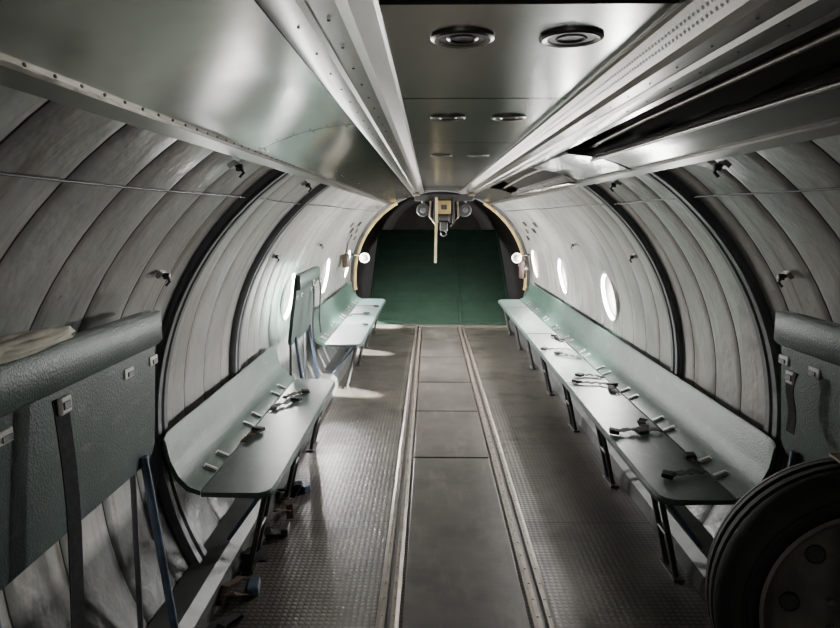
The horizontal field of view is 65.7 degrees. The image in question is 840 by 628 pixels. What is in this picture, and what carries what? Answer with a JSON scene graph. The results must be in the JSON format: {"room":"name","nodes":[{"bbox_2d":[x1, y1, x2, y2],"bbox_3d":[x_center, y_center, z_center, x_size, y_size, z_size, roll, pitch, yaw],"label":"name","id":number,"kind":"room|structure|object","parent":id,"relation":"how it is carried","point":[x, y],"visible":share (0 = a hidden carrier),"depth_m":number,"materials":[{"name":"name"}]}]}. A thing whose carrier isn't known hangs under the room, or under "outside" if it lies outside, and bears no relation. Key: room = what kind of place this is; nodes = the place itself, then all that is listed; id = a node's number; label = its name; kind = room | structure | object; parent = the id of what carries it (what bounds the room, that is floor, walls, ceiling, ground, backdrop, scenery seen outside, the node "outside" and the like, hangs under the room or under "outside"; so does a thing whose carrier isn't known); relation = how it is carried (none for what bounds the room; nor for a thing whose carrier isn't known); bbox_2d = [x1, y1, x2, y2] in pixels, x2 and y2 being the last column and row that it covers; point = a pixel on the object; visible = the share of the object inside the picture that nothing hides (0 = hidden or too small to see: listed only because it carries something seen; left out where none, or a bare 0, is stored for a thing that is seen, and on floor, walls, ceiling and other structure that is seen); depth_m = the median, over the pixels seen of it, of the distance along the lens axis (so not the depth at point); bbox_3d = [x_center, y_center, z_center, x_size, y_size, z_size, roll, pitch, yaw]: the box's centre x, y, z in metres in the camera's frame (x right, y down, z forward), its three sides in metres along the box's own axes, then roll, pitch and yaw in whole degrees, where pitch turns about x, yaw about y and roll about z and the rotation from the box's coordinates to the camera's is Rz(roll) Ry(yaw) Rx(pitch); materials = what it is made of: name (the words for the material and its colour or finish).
{"room":"aircraft cabin","nodes":[
{"label":"aircraft cabin","id":0,"kind":"room"},
{"bbox_2d":[0,85,386,627],"bbox_3d":[-0.815,0.094,4.195,0.710,2.033,10.756,0,9,1],"label":"wall","id":1,"kind":"structure","parent":0,"point":[82,257],"depth_m":2.07,"materials":[{"name":"grey fabric"}]},
{"bbox_2d":[155,270,170,286],"bbox_3d":[-0.896,-0.126,2.282,0.051,0.058,0.043,0,9,1],"label":"wall hook","id":2,"kind":"object","parent":1,"relation":"attached to","point":[161,273],"visible":1,"depth_m":2.27,"materials":[{"name":"metal"}]},
{"bbox_2d":[0,0,353,151],"bbox_3d":[-0.365,-0.420,1.232,0.318,0.097,1.442,0,9,1],"label":"sheet","id":3,"kind":"object","parent":1,"relation":"attached to","point":[223,69],"visible":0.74,"depth_m":1.00,"materials":[{"name":"grey metal"}]},
{"bbox_2d":[0,172,378,211],"bbox_3d":[-0.657,-0.664,3.956,0.006,0.012,10.500,0,9,1],"label":"cable","id":4,"kind":"object","parent":1,"relation":"attached to","point":[1,173],"visible":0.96,"depth_m":1.50,"materials":[{"name":"black metal"}]},
{"bbox_2d":[152,169,289,564],"bbox_3d":[-0.801,0.267,2.702,0.669,1.834,0.120,0,9,1],"label":"frame","id":5,"kind":"object","parent":1,"relation":"attached to","point":[187,537],"visible":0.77,"depth_m":2.67,"materials":[{"name":"black metal"}]},
{"bbox_2d":[227,160,244,177],"bbox_3d":[-0.566,-0.448,2.016,0.053,0.056,0.043,0,9,1],"label":"wall hook","id":6,"kind":"object","parent":1,"relation":"attached to","point":[233,164],"visible":1,"depth_m":2.00,"materials":[{"name":"metal"}]},
{"bbox_2d":[147,347,358,627],"bbox_3d":[-0.886,0.905,4.295,0.150,0.140,10.800,0,9,1],"label":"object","id":7,"kind":"structure","parent":1,"relation":"attached to","point":[195,595],"depth_m":2.83,"materials":[{"name":"grey metal"}]},
{"bbox_2d":[271,253,279,262],"bbox_3d":[-0.892,-0.348,4.029,0.051,0.058,0.043,0,9,1],"label":"wall hook","id":8,"kind":"object","parent":1,"relation":"attached to","point":[274,255],"visible":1,"depth_m":4.02,"materials":[{"name":"metal"}]},
{"bbox_2d":[229,183,330,379],"bbox_3d":[-0.784,0.108,3.770,0.669,1.834,0.120,0,9,1],"label":"frame","id":9,"kind":"object","parent":1,"relation":"attached to","point":[236,332],"visible":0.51,"depth_m":3.69,"materials":[{"name":"metal"}]},
{"bbox_2d":[280,271,295,321],"bbox_3d":[-1.079,-0.142,5.153,0.173,0.430,0.436,0,9,1],"label":"window","id":10,"kind":"structure","parent":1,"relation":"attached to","point":[287,294],"depth_m":5.27,"materials":[{"name":"white glass"}]},
{"bbox_2d":[301,181,311,191],"bbox_3d":[-0.548,-0.618,3.154,0.053,0.056,0.043,0,9,1],"label":"wall hook","id":11,"kind":"object","parent":1,"relation":"attached to","point":[308,185],"visible":1,"depth_m":3.14,"materials":[{"name":"metal"}]},
{"bbox_2d":[255,123,385,179],"bbox_3d":[-0.343,-0.634,2.666,0.318,0.097,1.442,0,9,1],"label":"sheet","id":12,"kind":"object","parent":1,"relation":"attached to","point":[327,153],"visible":0.75,"depth_m":2.38,"materials":[{"name":"grey metal"}]},
{"bbox_2d":[319,257,329,294],"bbox_3d":[-1.052,-0.408,6.933,0.173,0.430,0.436,0,9,1],"label":"window","id":13,"kind":"structure","parent":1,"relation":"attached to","point":[325,272],"depth_m":7.07,"materials":[{"name":"white glass"}]},
{"bbox_2d":[342,234,351,267],"bbox_3d":[-0.883,-0.776,7.988,0.119,0.404,0.220,0,9,1],"label":"control box","id":14,"kind":"object","parent":1,"relation":"attached to","point":[345,258],"visible":1,"depth_m":7.91,"materials":[{"name":"metal"}]},
{"bbox_2d":[343,249,350,278],"bbox_3d":[-1.023,-0.682,8.762,0.173,0.430,0.436,0,9,1],"label":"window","id":15,"kind":"structure","parent":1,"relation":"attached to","point":[345,270],"depth_m":8.83,"materials":[{"name":"white glass"}]},
{"bbox_2d":[350,222,361,239],"bbox_3d":[-0.774,-0.995,7.905,0.132,0.242,1.428,0,9,-3],"label":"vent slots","id":16,"kind":"object","parent":1,"relation":"attached to","point":[360,222],"visible":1,"depth_m":7.98,"materials":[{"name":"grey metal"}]},
{"bbox_2d":[352,253,369,262],"bbox_3d":[-0.825,-0.786,9.046,0.264,0.144,0.129,0,9,1],"label":"lamp","id":17,"kind":"object","parent":1,"relation":"attached to","point":[364,257],"visible":1,"depth_m":8.99,"materials":[{"name":"white glass"}]},
{"bbox_2d":[329,163,398,190],"bbox_3d":[-0.321,-0.849,4.100,0.318,0.097,1.442,0,9,1],"label":"sheet","id":18,"kind":"object","parent":1,"relation":"attached to","point":[360,178],"visible":0.73,"depth_m":3.91,"materials":[{"name":"grey metal"}]},
{"bbox_2d":[359,179,405,195],"bbox_3d":[-0.298,-1.067,5.559,0.318,0.097,1.492,0,9,1],"label":"sheet","id":19,"kind":"object","parent":1,"relation":"attached to","point":[376,189],"visible":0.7,"depth_m":5.40,"materials":[{"name":"grey metal"}]},
{"bbox_2d":[376,188,410,199],"bbox_3d":[-0.275,-1.288,7.042,0.318,0.097,1.492,0,9,1],"label":"sheet","id":20,"kind":"object","parent":1,"relation":"attached to","point":[390,194],"visible":0.72,"depth_m":6.92,"materials":[{"name":"grey metal"}]},
{"bbox_2d":[386,194,413,202],"bbox_3d":[-0.252,-1.510,8.525,0.318,0.097,1.492,0,9,1],"label":"sheet","id":21,"kind":"object","parent":1,"relation":"attached to","point":[400,197],"visible":0.73,"depth_m":8.42,"materials":[{"name":"grey metal"}]},
{"bbox_2d":[393,201,480,229],"bbox_3d":[0.356,-1.431,13.634,2.200,2.200,0.060,0,9,1],"label":"wall","id":22,"kind":"structure","parent":0,"point":[409,220],"depth_m":13.53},
{"bbox_2d":[355,192,524,299],"bbox_3d":[0.324,-1.088,11.542,2.700,2.235,4.200,0,9,1],"label":"wall","id":23,"kind":"structure","parent":0,"point":[487,219],"depth_m":11.07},
{"bbox_2d":[350,190,529,295],"bbox_3d":[0.291,-0.847,9.402,2.620,1.965,0.085,0,9,1],"label":"arch frame","id":24,"kind":"object","parent":23,"relation":"attached to","point":[386,208],"visible":0.68,"depth_m":9.33,"materials":[{"name":"yellow paint"}]},
{"bbox_2d":[373,325,506,326],"bbox_3d":[0.291,0.176,9.578,2.000,0.020,0.100,0,9,1],"label":"trim","id":25,"kind":"structure","parent":23,"relation":"attached to","point":[373,325],"depth_m":9.56,"materials":[{"name":"grey metal"}]},
{"bbox_2d":[370,229,510,324],"bbox_3d":[0.311,-0.667,10.781,2.200,1.477,2.529,0,9,1],"label":"ramp","id":26,"kind":"object","parent":23,"relation":"attached to","point":[466,284],"visible":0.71,"depth_m":10.65,"materials":[{"name":"green metal"}]},
{"bbox_2d":[209,327,711,627],"bbox_3d":[0.209,1.006,4.293,2.160,0.060,10.800,0,9,1],"label":"floor","id":27,"kind":"structure","parent":0,"point":[597,554],"depth_m":3.52,"materials":[{"name":"grey metal"}]},
{"bbox_2d":[0,310,178,627],"bbox_3d":[-0.918,0.757,1.401,0.153,1.291,1.820,0,9,1],"label":"seat","id":28,"kind":"object","parent":27,"relation":"on","point":[107,370],"visible":1,"depth_m":1.74,"materials":[{"name":"green leather"}]},
{"bbox_2d":[0,326,74,363],"bbox_3d":[-0.892,0.068,1.460,0.077,0.058,0.457,0,9,1],"label":"bundle","id":29,"kind":"object","parent":28,"relation":"on","point":[19,345],"visible":1,"depth_m":1.45,"materials":[{"name":"beige fabric"}]},
{"bbox_2d":[52,394,84,627],"bbox_3d":[-0.862,0.680,1.633,0.022,0.973,0.081,0,9,1],"label":"belt","id":30,"kind":"object","parent":28,"relation":"attached to","point":[62,406],"visible":1,"depth_m":1.61,"materials":[{"name":"black fabric"}]},
{"bbox_2d":[162,346,334,573],"bbox_3d":[-0.825,0.708,3.688,0.450,0.715,1.940,0,9,1],"label":"bench","id":31,"kind":"object","parent":27,"relation":"on","point":[205,454],"visible":0.94,"depth_m":3.23,"materials":[{"name":"green metal"}]},
{"bbox_2d":[240,426,264,442],"bbox_3d":[-0.879,0.625,3.396,0.066,0.024,0.215,2,9,12],"label":"belt","id":32,"kind":"object","parent":31,"relation":"on","point":[255,430],"visible":1,"depth_m":3.40,"materials":[{"name":"grey fabric"}]},
{"bbox_2d":[268,397,301,410],"bbox_3d":[-0.822,0.542,3.953,0.069,0.024,0.266,5,10,31],"label":"belt","id":33,"kind":"object","parent":31,"relation":"on","point":[293,399],"visible":1,"depth_m":3.96,"materials":[{"name":"grey fabric"}]},
{"bbox_2d":[282,389,309,398],"bbox_3d":[-0.793,0.509,4.170,0.073,0.024,0.212,8,12,43],"label":"belt","id":34,"kind":"object","parent":31,"relation":"on","point":[304,391],"visible":1,"depth_m":4.19,"materials":[{"name":"grey fabric"}]},
{"bbox_2d":[206,480,310,627],"bbox_3d":[-0.746,1.169,2.753,0.199,0.070,2.278,0,9,1],"label":"gear","id":35,"kind":"object","parent":27,"relation":"on","point":[252,587],"visible":0.94,"depth_m":2.96,"materials":[{"name":"black metal"}]},
{"bbox_2d":[288,266,319,378],"bbox_3d":[-0.910,0.248,5.148,0.153,1.192,0.840,0,9,1],"label":"seat","id":36,"kind":"object","parent":27,"relation":"on","point":[302,299],"visible":0.9,"depth_m":4.95,"materials":[{"name":"green leather"}]},
{"bbox_2d":[312,280,314,346],"bbox_3d":[-0.819,-0.003,5.019,0.022,0.523,0.081,0,9,1],"label":"belt","id":37,"kind":"object","parent":36,"relation":"attached to","point":[313,281],"visible":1,"depth_m":5.01,"materials":[{"name":"grey fabric"}]},
{"bbox_2d":[319,276,321,332],"bbox_3d":[-0.814,-0.077,5.311,0.022,0.463,0.071,0,9,1],"label":"belt","id":38,"kind":"object","parent":36,"relation":"attached to","point":[320,278],"visible":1,"depth_m":5.31,"materials":[{"name":"grey fabric"}]},
{"bbox_2d":[311,282,385,388],"bbox_3d":[-0.745,0.136,7.515,0.490,0.715,3.300,0,9,1],"label":"bench","id":39,"kind":"object","parent":27,"relation":"on","point":[334,312],"visible":0.99,"depth_m":6.90,"materials":[{"name":"green metal"}]},
{"bbox_2d":[375,326,421,627],"bbox_3d":[-0.104,0.975,4.233,0.090,0.021,10.680,0,9,1],"label":"rail","id":40,"kind":"object","parent":27,"relation":"on","point":[388,611],"visible":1,"depth_m":3.46,"materials":[{"name":"silver metal"}]},
{"bbox_2d":[403,327,529,627],"bbox_3d":[0.208,0.980,4.229,0.500,0.012,10.658,0,9,1],"label":"plates","id":41,"kind":"object","parent":27,"relation":"on","point":[461,572],"visible":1,"depth_m":3.45,"materials":[{"name":"grey metal"}]},
{"bbox_2d":[458,326,557,627],"bbox_3d":[0.520,0.976,4.223,0.090,0.021,10.680,0,9,1],"label":"rail","id":42,"kind":"object","parent":27,"relation":"on","point":[540,608],"visible":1,"depth_m":3.47,"materials":[{"name":"silver metal"}]},
{"bbox_2d":[498,283,777,581],"bbox_3d":[1.254,0.383,5.862,0.460,0.715,6.480,0,9,1],"label":"bench","id":43,"kind":"object","parent":27,"relation":"on","point":[737,456],"visible":0.98,"depth_m":3.55,"materials":[{"name":"green metal"}]},
{"bbox_2d":[540,347,569,350],"bbox_3d":[1.164,0.298,5.583,0.265,0.024,0.075,0,9,1],"label":"belt","id":44,"kind":"object","parent":43,"relation":"on","point":[541,348],"visible":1,"depth_m":5.58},
{"bbox_2d":[551,334,564,340],"bbox_3d":[1.290,0.220,6.104,0.066,0.024,0.258,-1,9,-6],"label":"belt","id":45,"kind":"object","parent":43,"relation":"on","point":[556,336],"visible":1,"depth_m":6.14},
{"bbox_2d":[554,351,581,358],"bbox_3d":[1.221,0.335,5.336,0.056,0.024,0.258,-8,12,-43],"label":"belt","id":46,"kind":"object","parent":43,"relation":"on","point":[555,352],"visible":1,"depth_m":5.36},
{"bbox_2d":[571,379,606,384],"bbox_3d":[1.164,0.468,4.445,0.255,0.024,0.072,4,9,23],"label":"belt","id":47,"kind":"object","parent":43,"relation":"on","point":[572,380],"visible":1,"depth_m":4.45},
{"bbox_2d":[575,372,604,378],"bbox_3d":[1.217,0.438,4.649,0.212,0.024,0.082,3,9,19],"label":"belt","id":48,"kind":"object","parent":43,"relation":"on","point":[579,374],"visible":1,"depth_m":4.65,"materials":[{"name":"grey fabric"}]},
{"bbox_2d":[607,382,621,393],"bbox_3d":[1.287,0.488,4.311,0.078,0.024,0.250,1,9,7],"label":"belt","id":49,"kind":"object","parent":43,"relation":"on","point":[610,385],"visible":1,"depth_m":4.30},
{"bbox_2d":[609,427,662,434],"bbox_3d":[1.143,0.616,3.458,0.300,0.024,0.079,-1,9,-8],"label":"belt","id":50,"kind":"object","parent":43,"relation":"on","point":[616,431],"visible":0.96,"depth_m":3.45,"materials":[{"name":"black fabric"}]},
{"bbox_2d":[635,418,648,434],"bbox_3d":[1.208,0.604,3.537,0.073,0.024,0.294,3,9,19],"label":"belt","id":51,"kind":"object","parent":43,"relation":"on","point":[641,431],"visible":1,"depth_m":3.49,"materials":[{"name":"black fabric"}]},
{"bbox_2d":[661,468,708,479],"bbox_3d":[1.167,0.701,2.886,0.240,0.024,0.073,-3,9,-21],"label":"belt","id":52,"kind":"object","parent":43,"relation":"on","point":[667,474],"visible":1,"depth_m":2.87,"materials":[{"name":"black fabric"}]},
{"bbox_2d":[683,452,696,460],"bbox_3d":[1.278,0.672,3.081,0.063,0.024,0.074,0,9,1],"label":"belt","id":53,"kind":"object","parent":43,"relation":"on","point":[688,456],"visible":1,"depth_m":3.06,"materials":[{"name":"black fabric"}]},
{"bbox_2d":[705,453,839,627],"bbox_3d":[1.043,0.856,1.539,0.686,1.054,0.349,0,9,1],"label":"wheel","id":54,"kind":"object","parent":27,"relation":"on","point":[773,561],"visible":1,"depth_m":1.50,"materials":[{"name":"rubber"}]},
{"bbox_2d":[774,311,839,467],"bbox_3d":[1.259,0.667,2.037,0.153,1.281,0.630,0,9,1],"label":"seat","id":55,"kind":"object","parent":27,"relation":"on","point":[810,346],"visible":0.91,"depth_m":2.09,"materials":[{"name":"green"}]},
{"bbox_2d":[785,370,798,434],"bbox_3d":[1.214,0.287,2.129,0.022,0.203,0.067,0,9,1],"label":"belt","id":56,"kind":"object","parent":55,"relation":"attached to","point":[790,377],"visible":1,"depth_m":2.13,"materials":[{"name":"black fabric"}]},
{"bbox_2d":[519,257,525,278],"bbox_3d":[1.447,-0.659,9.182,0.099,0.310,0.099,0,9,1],"label":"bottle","id":57,"kind":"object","parent":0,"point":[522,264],"depth_m":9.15,"materials":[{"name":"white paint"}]},
{"bbox_2d":[490,16,839,191],"bbox_3d":[0.209,-0.965,3.998,1.549,0.282,10.800,0,9,1],"label":"ceiling","id":58,"kind":"structure","parent":0,"point":[823,58],"depth_m":1.61,"materials":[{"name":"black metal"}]},
{"bbox_2d":[504,26,839,196],"bbox_3d":[0.786,-0.756,3.439,0.208,0.118,5.450,0,9,1],"label":"ceiling panel","id":59,"kind":"object","parent":58,"relation":"attached to","point":[813,101],"visible":0.84,"depth_m":1.49,"materials":[{"name":"metal"}]},
{"bbox_3d":[-0.391,-0.176,-0.400,0.318,0.097,1.842,0,9,1],"label":"sheet","id":60,"kind":"object","parent":58,"relation":"attached to","visible":0},
{"bbox_2d":[23,64,396,198],"bbox_3d":[-0.338,-0.719,3.240,0.275,0.082,9.275,0,9,1],"label":"screws","id":61,"kind":"object","parent":60,"relation":"attached to","point":[24,65],"visible":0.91,"depth_m":1.53,"materials":[{"name":"grey metal"}]},
{"bbox_2d":[494,135,839,537],"bbox_3d":[1.234,0.099,4.164,0.710,2.033,10.756,0,9,1],"label":"wall","id":62,"kind":"structure","parent":0,"point":[798,233],"depth_m":3.03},
{"bbox_2d":[474,188,515,202],"bbox_3d":[0.821,-1.387,7.718,0.272,0.091,3.100,0,9,1],"label":"sheet","id":63,"kind":"object","parent":62,"relation":"attached to","point":[489,195],"visible":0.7,"depth_m":7.20,"materials":[{"name":"grey metal"}]},
{"bbox_2d":[512,253,529,262],"bbox_3d":[1.395,-0.781,9.013,0.264,0.144,0.129,0,9,1],"label":"lamp","id":64,"kind":"object","parent":62,"relation":"attached to","point":[516,257],"visible":1,"depth_m":8.95,"materials":[{"name":"white glass"}]},
{"bbox_2d":[518,257,528,278],"bbox_3d":[1.453,-0.663,9.182,0.148,0.317,0.110,0,9,1],"label":"fire extinguisher","id":65,"kind":"object","parent":62,"relation":"attached to","point":[522,264],"visible":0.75,"depth_m":9.14,"materials":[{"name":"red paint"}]},
{"bbox_2d":[522,222,536,239],"bbox_3d":[1.310,-0.991,7.873,0.132,0.242,1.428,1,9,5],"label":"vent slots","id":66,"kind":"object","parent":62,"relation":"attached to","point":[522,222],"visible":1,"depth_m":7.95,"materials":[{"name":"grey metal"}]},
{"bbox_2d":[531,249,538,278],"bbox_3d":[1.584,-0.676,8.723,0.173,0.430,0.436,0,9,1],"label":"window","id":67,"kind":"structure","parent":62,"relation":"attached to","point":[533,255],"depth_m":8.85,"materials":[{"name":"white glass"}]},
{"bbox_2d":[557,257,568,294],"bbox_3d":[1.556,-0.403,6.893,0.173,0.430,0.436,0,9,1],"label":"window","id":68,"kind":"structure","parent":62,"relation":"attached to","point":[562,272],"depth_m":7.03,"materials":[{"name":"white glass"}]},
{"bbox_2d":[532,152,630,181],"bbox_3d":[0.749,-0.703,3.144,0.272,0.091,0.950,0,9,1],"label":"sheet","id":69,"kind":"object","parent":62,"relation":"attached to","point":[578,167],"visible":0.8,"depth_m":3.03,"materials":[{"name":"grey metal"}]},
{"bbox_2d":[600,271,619,322],"bbox_3d":[1.528,-0.137,5.113,0.173,0.430,0.436,0,9,1],"label":"window","id":70,"kind":"structure","parent":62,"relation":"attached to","point":[609,293],"depth_m":5.25,"materials":[{"name":"white glass"}]},
{"bbox_2d":[509,319,713,599],"bbox_3d":[1.304,0.910,4.262,0.150,0.140,10.800,0,9,1],"label":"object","id":71,"kind":"structure","parent":62,"relation":"attached to","point":[693,560],"depth_m":3.38,"materials":[{"name":"grey metal"}]},
{"bbox_2d":[610,180,620,191],"bbox_3d":[0.938,-0.614,3.131,0.053,0.056,0.043,0,9,1],"label":"wall hook","id":72,"kind":"object","parent":62,"relation":"attached to","point":[613,185],"visible":1,"depth_m":3.12,"materials":[{"name":"metal"}]},
{"bbox_2d":[572,179,683,379],"bbox_3d":[1.190,0.112,3.740,0.669,1.834,0.120,0,9,1],"label":"frame","id":73,"kind":"object","parent":62,"relation":"attached to","point":[676,339],"visible":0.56,"depth_m":3.66,"materials":[{"name":"black metal"}]},
{"bbox_2d":[629,253,637,262],"bbox_3d":[1.307,-0.343,3.995,0.051,0.058,0.043,0,9,1],"label":"wall hook","id":74,"kind":"object","parent":62,"relation":"attached to","point":[634,255],"visible":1,"depth_m":3.99,"materials":[{"name":"metal"}]},
{"bbox_2d":[488,121,839,204],"bbox_3d":[0.896,-0.775,3.966,0.035,0.024,10.700,0,9,1],"label":"trim","id":75,"kind":"structure","parent":62,"relation":"attached to","point":[830,129],"depth_m":1.83,"materials":[{"name":"metal"}]},
{"bbox_2d":[502,187,839,211],"bbox_3d":[1.072,-0.660,3.930,0.006,0.012,10.500,0,9,1],"label":"cable","id":76,"kind":"object","parent":62,"relation":"attached to","point":[836,188],"visible":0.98,"depth_m":2.16,"materials":[{"name":"black metal"}]},
{"bbox_2d":[645,170,783,475],"bbox_3d":[1.173,0.272,2.672,0.669,1.834,0.120,0,9,1],"label":"frame","id":77,"kind":"object","parent":62,"relation":"attached to","point":[760,314],"visible":0.59,"depth_m":2.59,"materials":[{"name":"black metal"}]},
{"bbox_2d":[713,159,731,177],"bbox_3d":[0.921,-0.444,1.994,0.053,0.056,0.043,0,9,1],"label":"wall hook","id":78,"kind":"object","parent":62,"relation":"attached to","point":[724,164],"visible":1,"depth_m":1.98,"materials":[{"name":"metal"}]},
{"bbox_2d":[777,271,793,287],"bbox_3d":[1.257,-0.120,2.249,0.051,0.058,0.043,0,9,1],"label":"wall hook","id":79,"kind":"object","parent":62,"relation":"attached to","point":[785,274],"visible":1,"depth_m":2.24,"materials":[{"name":"metal"}]},
{"bbox_3d":[0.126,0.797,-1.223,2.740,2.194,0.050,0,9,1],"label":"wall","id":80,"kind":"structure","parent":0,"visible":0},
{"bbox_2d":[0,59,392,204],"bbox_3d":[-0.479,-0.778,3.987,0.035,0.024,10.700,0,9,1],"label":"trim","id":81,"kind":"structure","parent":80,"relation":"attached to","point":[13,76],"depth_m":1.14,"materials":[{"name":"metal"}]},
{"bbox_2d":[256,0,423,193],"bbox_3d":[-0.091,-0.800,3.421,0.138,0.080,9.600,0,9,1],"label":"ceiling beam","id":82,"kind":"structure","parent":80,"relation":"attached to","point":[357,26],"depth_m":1.11,"materials":[{"name":"metal"}]},
{"bbox_2d":[297,19,412,191],"bbox_3d":[-0.092,-0.847,3.970,0.045,0.011,7.705,0,9,1],"label":"rivets","id":83,"kind":"object","parent":82,"relation":"attached to","point":[328,20],"visible":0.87,"depth_m":1.27,"materials":[{"name":"grey metal"}]},
{"bbox_2d":[412,193,475,236],"bbox_3d":[0.254,-1.051,6.918,0.660,0.460,0.260,0,9,1],"label":"cargo hoist","id":84,"kind":"object","parent":82,"relation":"hanging from","point":[444,200],"visible":0.95,"depth_m":6.82,"materials":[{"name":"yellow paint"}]},
{"bbox_2d":[434,197,437,262],"bbox_3d":[0.166,-0.874,6.794,0.038,0.680,0.006,0,9,1],"label":"strap","id":85,"kind":"object","parent":84,"relation":"hanging from","point":[436,198],"visible":1,"depth_m":6.79,"materials":[{"name":"beige fabric"}]},
{"bbox_2d":[422,182,469,189],"bbox_3d":[0.253,-1.341,6.822,0.444,0.012,1.888,0,9,1],"label":"panel","id":86,"kind":"object","parent":82,"relation":"attached to","point":[426,185],"visible":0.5,"depth_m":6.54,"materials":[{"name":"grey metal"}]},
{"bbox_2d":[419,169,484,181],"bbox_3d":[0.226,-1.082,5.091,0.444,0.012,1.588,0,9,1],"label":"panel","id":87,"kind":"object","parent":82,"relation":"attached to","point":[427,175],"visible":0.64,"depth_m":4.90,"materials":[{"name":"grey metal"}]},
{"bbox_2d":[413,143,515,168],"bbox_3d":[0.202,-0.850,3.534,0.444,0.012,1.538,0,9,1],"label":"panel","id":88,"kind":"object","parent":82,"relation":"attached to","point":[459,159],"visible":0.79,"depth_m":3.24,"materials":[{"name":"grey metal"}]},
{"bbox_2d":[430,154,451,156],"bbox_3d":[0.108,-0.808,3.316,0.112,0.008,0.112,0,9,1],"label":"recessed light","id":89,"kind":"object","parent":88,"relation":"attached to","point":[432,155],"visible":0.98,"depth_m":3.28,"materials":[{"name":"metal"}]},
{"bbox_2d":[468,154,489,156],"bbox_3d":[0.298,-0.807,3.313,0.112,0.008,0.112,0,9,1],"label":"recessed light","id":90,"kind":"object","parent":88,"relation":"attached to","point":[469,155],"visible":1,"depth_m":3.28,"materials":[{"name":"metal"}]},
{"bbox_2d":[402,98,567,142],"bbox_3d":[0.182,-0.657,2.248,0.444,0.012,1.038,0,9,1],"label":"panel","id":91,"kind":"object","parent":82,"relation":"attached to","point":[478,126],"visible":0.71,"depth_m":2.08,"materials":[{"name":"grey metal"}]},
{"bbox_2d":[430,114,465,120],"bbox_3d":[0.089,-0.619,2.050,0.112,0.008,0.112,0,9,1],"label":"recessed light","id":92,"kind":"object","parent":91,"relation":"attached to","point":[441,117],"visible":1,"depth_m":2.04,"materials":[{"name":"metal"}]},
{"bbox_2d":[491,114,525,120],"bbox_3d":[0.279,-0.618,2.047,0.112,0.008,0.112,0,9,1],"label":"recessed light","id":93,"kind":"object","parent":91,"relation":"attached to","point":[501,117],"visible":1,"depth_m":2.04,"materials":[{"name":"metal"}]},
{"bbox_2d":[379,0,679,97],"bbox_3d":[0.168,-0.522,1.343,0.444,0.012,0.768,0,9,1],"label":"panel","id":94,"kind":"object","parent":82,"relation":"attached to","point":[515,64],"visible":1,"depth_m":1.20,"materials":[{"name":"grey metal"}]},
{"bbox_2d":[430,28,494,47],"bbox_3d":[0.074,-0.483,1.140,0.112,0.008,0.112,0,9,1],"label":"recessed light","id":95,"kind":"object","parent":94,"relation":"attached to","point":[454,37],"visible":1,"depth_m":1.13,"materials":[{"name":"metal"}]},
{"bbox_2d":[539,27,603,47],"bbox_3d":[0.264,-0.482,1.137,0.112,0.008,0.112,0,9,1],"label":"recessed light","id":96,"kind":"object","parent":94,"relation":"attached to","point":[572,37],"visible":1,"depth_m":1.13,"materials":[{"name":"metal"}]},
{"bbox_2d":[459,0,839,193],"bbox_3d":[0.491,-0.799,3.412,0.138,0.080,9.600,0,9,1],"label":"ceiling beam","id":97,"kind":"structure","parent":80,"relation":"attached to","point":[734,28],"depth_m":1.14,"materials":[{"name":"metal"}]},
{"bbox_2d":[481,0,727,178],"bbox_3d":[0.425,-0.671,2.567,0.010,0.017,4.694,0,9,1],"label":"perforations","id":98,"kind":"object","parent":97,"relation":"attached to","point":[721,4],"visible":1,"depth_m":1.19,"materials":[{"name":"silver metal"}]},
{"bbox_2d":[473,17,789,192],"bbox_3d":[0.508,-0.845,3.961,0.045,0.011,7.705,0,9,1],"label":"rivets","id":99,"kind":"object","parent":97,"relation":"attached to","point":[758,18],"visible":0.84,"depth_m":1.40,"materials":[{"name":"grey metal"}]},
{"bbox_2d":[476,8,839,193],"bbox_3d":[0.598,-0.863,3.907,0.038,0.012,10.600,0,9,1],"label":"strip","id":100,"kind":"object","parent":97,"relation":"attached to","point":[834,14],"visible":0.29,"depth_m":1.22,"materials":[{"name":"grey metal"}]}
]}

